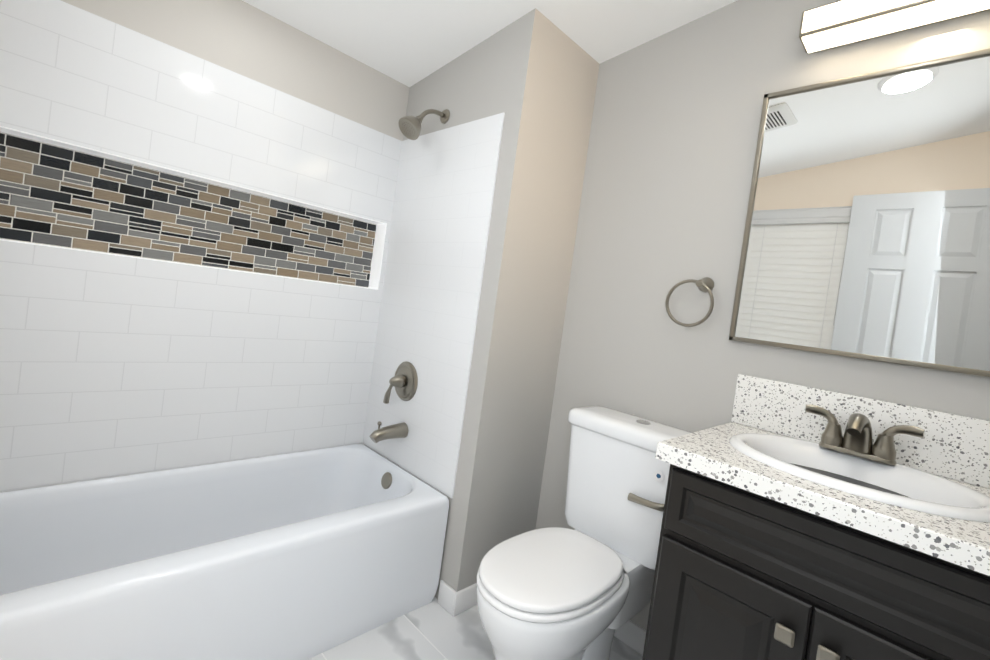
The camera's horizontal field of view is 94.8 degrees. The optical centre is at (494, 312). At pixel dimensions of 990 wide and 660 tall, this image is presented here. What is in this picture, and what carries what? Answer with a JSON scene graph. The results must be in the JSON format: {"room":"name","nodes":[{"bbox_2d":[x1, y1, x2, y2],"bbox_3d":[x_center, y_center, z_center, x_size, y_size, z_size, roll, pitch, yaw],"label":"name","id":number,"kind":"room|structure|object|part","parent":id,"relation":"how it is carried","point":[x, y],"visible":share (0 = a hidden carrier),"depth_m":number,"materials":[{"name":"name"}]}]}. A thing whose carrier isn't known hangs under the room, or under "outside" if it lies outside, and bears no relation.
{"room":"bathroom","nodes":[
{"label":"bathroom","id":0,"kind":"room"},
{"bbox_2d":[0,132,375,287],"bbox_3d":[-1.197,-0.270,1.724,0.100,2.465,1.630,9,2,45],"label":"tile niche","id":1,"kind":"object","parent":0,"point":[54,195],"depth_m":1.64,"materials":[{"name":"tile"}]},
{"bbox_2d":[0,239,377,289],"bbox_3d":[-1.117,-0.175,1.684,0.089,0.004,1.501,9,2,45],"label":"sill","id":2,"kind":"structure","parent":1,"relation":"attached to","point":[172,262],"depth_m":1.59,"materials":[{"name":"white tile"}]},
{"bbox_2d":[0,240,381,491],"bbox_3d":[-1.183,0.397,1.705,0.090,1.149,1.530,9,2,45],"label":"wall tiles","id":3,"kind":"structure","parent":1,"relation":"attached to","point":[113,365],"depth_m":1.62,"materials":[{"name":"white tile"}]},
{"bbox_2d":[0,0,401,223],"bbox_3d":[-1.037,-0.690,1.684,0.090,0.404,1.530,9,2,45],"label":"wall tile","id":4,"kind":"structure","parent":1,"relation":"attached to","point":[72,74],"depth_m":1.56,"materials":[{"name":"white tile"}]},
{"bbox_2d":[0,126,385,224],"bbox_3d":[-1.075,-0.490,1.678,0.089,0.004,1.501,9,2,45],"label":"soffit","id":5,"kind":"structure","parent":4,"relation":"attached to","point":[106,155],"depth_m":1.59,"materials":[{"name":"white tile"}]},
{"bbox_2d":[61,0,409,140],"bbox_3d":[-0.971,-1.183,1.676,0.087,0.592,1.530,9,2,45],"label":"wall","id":6,"kind":"structure","parent":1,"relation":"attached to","point":[241,37],"depth_m":1.75,"materials":[{"name":"grey paint"}]},
{"bbox_2d":[307,597,642,659],"bbox_3d":[-0.359,1.150,1.109,2.450,0.100,2.160,9,2,45],"label":"floor","id":7,"kind":"structure","parent":0,"point":[434,629],"depth_m":1.54,"materials":[{"name":"tile"}]},
{"bbox_2d":[0,443,448,659],"bbox_3d":[-0.962,0.806,1.437,0.681,0.408,1.518,9,2,45],"label":"bathtub","id":8,"kind":"object","parent":7,"relation":"on","point":[304,555],"visible":1,"depth_m":1.42,"materials":[{"name":"white ceramic"}]},
{"bbox_2d":[476,405,693,659],"bbox_3d":[0.248,0.758,1.398,0.438,0.828,0.735,9,2,45],"label":"toilet","id":9,"kind":"object","parent":7,"relation":"on","point":[582,590],"visible":0.96,"depth_m":1.40,"materials":[{"name":"white ceramic"}]},
{"bbox_3d":[0.161,0.747,1.309,0.328,0.019,0.483,9,2,45],"label":"seat","id":10,"kind":"part","parent":9,"relation":"part of","materials":[{"name":"white plastic"}]},
{"bbox_3d":[0.164,0.724,1.308,0.320,0.024,0.475,9,2,45],"label":"lid","id":11,"kind":"part","parent":9,"relation":"part of","materials":[{"name":"white plastic"}]},
{"bbox_3d":[0.138,0.958,1.319,0.346,0.404,0.488,9,2,45],"label":"bowl","id":12,"kind":"part","parent":9,"relation":"part of","materials":[{"name":"white ceramic"}]},
{"bbox_3d":[0.454,0.610,1.581,0.416,0.360,0.196,9,2,45],"label":"tank","id":13,"kind":"part","parent":9,"relation":"part of","materials":[{"name":"white ceramic"}]},
{"bbox_3d":[0.481,0.402,1.575,0.438,0.057,0.216,9,2,45],"label":"tank lid","id":14,"kind":"part","parent":9,"relation":"part of","materials":[{"name":"white ceramic"}]},
{"bbox_3d":[0.473,0.589,1.406,0.121,0.031,0.036,9,2,45],"label":"lever","id":15,"kind":"part","parent":9,"relation":"part of","materials":[{"name":"silver metal"}]},
{"bbox_2d":[642,374,989,659],"bbox_3d":[0.756,0.726,1.042,0.664,1.040,0.560,9,2,45],"label":"bathroom vanity","id":16,"kind":"object","parent":7,"relation":"on","point":[800,522],"visible":1,"depth_m":0.94,"materials":[{"name":"black"}]},
{"bbox_3d":[0.462,0.821,0.973,0.294,0.567,0.018,9,2,45],"label":"door","id":17,"kind":"part","parent":16,"relation":"part of","materials":[{"name":"black wood"}]},
{"bbox_3d":[0.553,0.615,0.869,0.032,0.032,0.012,9,2,45],"label":"knob","id":18,"kind":"part","parent":16,"relation":"part of","materials":[{"name":"silver metal"}]},
{"bbox_3d":[0.561,0.616,0.877,0.012,0.012,0.014,9,2,45],"label":"knob stem","id":19,"kind":"part","parent":16,"relation":"part of","materials":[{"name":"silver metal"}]},
{"bbox_2d":[655,421,989,622],"bbox_3d":[0.806,0.385,1.040,0.664,0.040,0.548,9,2,45],"label":"countertop","id":20,"kind":"structure","parent":16,"relation":"on","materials":[{"name":"white stone"}]},
{"bbox_2d":[729,432,989,551],"bbox_3d":[0.807,0.421,1.051,0.498,0.144,0.418,9,2,45],"label":"sink","id":21,"kind":"object","parent":20,"relation":"in","point":[864,475],"depth_m":1.05,"materials":[{"name":"white ceramic"}]},
{"bbox_2d":[805,404,924,464],"bbox_3d":[0.899,0.305,1.132,0.238,0.109,0.147,9,2,45],"label":"faucet","id":22,"kind":"object","parent":21,"relation":"on","point":[856,444],"depth_m":1.14,"materials":[{"name":"silver metal"}]},
{"bbox_3d":[0.616,0.468,0.861,0.592,0.142,0.018,9,2,45],"label":"drawer","id":23,"kind":"part","parent":16,"relation":"part of","materials":[{"name":"black wood"}]},
{"bbox_3d":[0.601,0.623,0.821,0.032,0.032,0.012,9,2,45],"label":"knob","id":24,"kind":"part","parent":16,"relation":"part of","materials":[{"name":"silver metal"}]},
{"bbox_3d":[0.608,0.624,0.829,0.012,0.012,0.014,9,2,45],"label":"knob stem","id":25,"kind":"part","parent":16,"relation":"part of","materials":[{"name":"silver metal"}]},
{"bbox_2d":[731,374,989,505],"bbox_3d":[1.004,0.309,1.226,0.664,0.154,0.020,9,2,45],"label":"backsplash","id":26,"kind":"structure","parent":16,"relation":"on","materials":[{"name":"white stone"}]},
{"bbox_3d":[0.671,0.853,0.763,0.294,0.567,0.018,9,2,45],"label":"door","id":27,"kind":"part","parent":16,"relation":"part of","materials":[{"name":"black wood"}]},
{"bbox_2d":[364,8,598,598],"bbox_3d":[-0.174,-0.140,2.152,0.961,2.465,0.430,9,2,45],"label":"wall","id":28,"kind":"structure","parent":0,"point":[532,75],"depth_m":1.77,"materials":[{"name":"grey paint"}]},
{"bbox_2d":[378,224,390,289],"bbox_3d":[-0.560,-0.271,2.224,0.090,0.320,0.029,9,2,45],"label":"niche","id":29,"kind":"object","parent":28,"relation":"attached to","point":[385,251],"visible":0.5,"depth_m":2.19,"materials":[{"name":"white tile"}]},
{"bbox_2d":[368,223,386,288],"bbox_3d":[-0.571,-0.272,2.213,0.089,0.320,0.004,9,2,45],"label":"niche","id":30,"kind":"object","parent":29,"relation":"attached to","point":[377,256],"visible":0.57,"depth_m":2.21,"materials":[{"name":"white tile"}]},
{"bbox_2d":[398,109,449,139],"bbox_3d":[-0.294,-0.795,1.890,0.098,0.182,0.214,9,2,45],"label":"shower head","id":31,"kind":"object","parent":28,"relation":"attached to","point":[410,127],"visible":1,"depth_m":1.85},
{"bbox_3d":[-0.266,-0.828,1.920,0.018,0.070,0.129,9,2,45],"label":"arm","id":32,"kind":"part","parent":31,"relation":"part of"},
{"bbox_2d":[363,112,504,498],"bbox_3d":[-0.303,-0.057,1.963,0.684,1.473,0.006,9,2,45],"label":"panel","id":33,"kind":"object","parent":28,"relation":"attached to","point":[438,240],"visible":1,"depth_m":1.90,"materials":[{"name":"white tile"}]},
{"bbox_2d":[369,421,407,442],"bbox_3d":[-0.453,0.502,1.927,0.066,0.089,0.163,9,2,45],"label":"tub spout","id":34,"kind":"object","parent":33,"relation":"attached to","point":[397,430],"visible":1,"depth_m":1.91,"materials":[{"name":"silver metal"}]},
{"bbox_3d":[-0.481,0.470,1.893,0.018,0.031,0.018,9,2,45],"label":"knob","id":35,"kind":"part","parent":34,"relation":"part of","materials":[{"name":"silver metal"}]},
{"bbox_2d":[383,361,417,403],"bbox_3d":[-0.421,0.308,1.974,0.172,0.190,0.082,9,2,45],"label":"tub valve","id":36,"kind":"object","parent":33,"relation":"attached to","point":[403,381],"visible":1,"depth_m":1.97,"materials":[{"name":"silver metal"}]},
{"bbox_3d":[-0.458,0.345,1.974,0.061,0.108,0.030,9,2,45],"label":"lever","id":37,"kind":"part","parent":36,"relation":"part of","materials":[{"name":"silver metal"}]},
{"bbox_3d":[-0.398,0.302,1.996,0.172,0.172,0.020,9,2,45],"label":"plate","id":38,"kind":"part","parent":36,"relation":"part of","materials":[{"name":"silver metal"}]},
{"bbox_2d":[437,580,455,614],"bbox_3d":[-0.181,1.069,1.710,0.086,0.085,0.012,9,2,45],"label":"baseboard","id":39,"kind":"structure","parent":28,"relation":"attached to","point":[447,592],"depth_m":1.70,"materials":[{"name":"white"}]},
{"bbox_2d":[452,583,476,615],"bbox_3d":[0.000,1.091,1.823,0.012,0.085,0.430,9,2,45],"label":"baseboard","id":40,"kind":"structure","parent":28,"relation":"attached to","point":[465,598],"depth_m":1.70,"materials":[{"name":"white"}]},
{"bbox_2d":[242,0,736,86],"bbox_3d":[-0.042,-1.197,1.064,2.450,0.418,2.160,9,2,45],"label":"ceiling","id":41,"kind":"structure","parent":0,"point":[409,43],"depth_m":1.73,"materials":[{"name":"white paint"}]},
{"bbox_2d":[535,0,989,629],"bbox_3d":[0.871,0.014,1.478,1.489,2.465,0.100,9,2,45],"label":"wall","id":42,"kind":"structure","parent":0,"point":[673,138],"depth_m":1.62,"materials":[{"name":"grey paint"}]},
{"bbox_2d":[614,620,645,654],"bbox_3d":[0.412,1.149,1.722,0.722,0.085,0.012,9,2,45],"label":"baseboard","id":43,"kind":"structure","parent":42,"relation":"attached to","point":[630,633],"depth_m":1.63,"materials":[{"name":"white"}]},
{"bbox_2d":[665,277,713,326],"bbox_3d":[0.675,-0.038,1.563,0.162,0.178,0.060,9,2,45],"label":"towel ring","id":44,"kind":"object","parent":42,"relation":"attached to","point":[705,284],"visible":1,"depth_m":1.54,"materials":[{"name":"silver metal"}]},
{"bbox_3d":[0.705,-0.097,1.542,0.052,0.052,0.058,9,2,45],"label":"post","id":45,"kind":"part","parent":44,"relation":"part of","materials":[{"name":"silver metal"}]},
{"bbox_2d":[729,48,989,376],"bbox_3d":[1.118,-0.258,1.175,0.855,0.796,0.024,9,2,45],"label":"mirror","id":46,"kind":"object","parent":42,"relation":"attached to","point":[867,231],"visible":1,"depth_m":1.24,"materials":[{"name":"clear glass"}]},
{"bbox_3d":[0.823,-0.303,1.471,0.014,0.796,0.024,9,2,45],"label":"frame","id":47,"kind":"part","parent":46,"relation":"part of","materials":[{"name":"silver metal"}]},
{"bbox_3d":[1.065,0.130,1.182,0.855,0.014,0.024,9,2,45],"label":"frame","id":48,"kind":"part","parent":46,"relation":"part of","materials":[{"name":"silver metal"}]},
{"bbox_3d":[1.170,-0.645,1.167,0.855,0.014,0.024,9,2,45],"label":"frame","id":49,"kind":"part","parent":46,"relation":"part of","materials":[{"name":"silver metal"}]},
{"bbox_2d":[799,0,989,52],"bbox_3d":[1.137,-0.804,1.145,0.605,0.099,0.127,9,2,45],"label":"sconce","id":50,"kind":"object","parent":42,"relation":"attached to","point":[834,24],"visible":0.96,"depth_m":1.22,"materials":[{"name":"white glass"}]}
]}

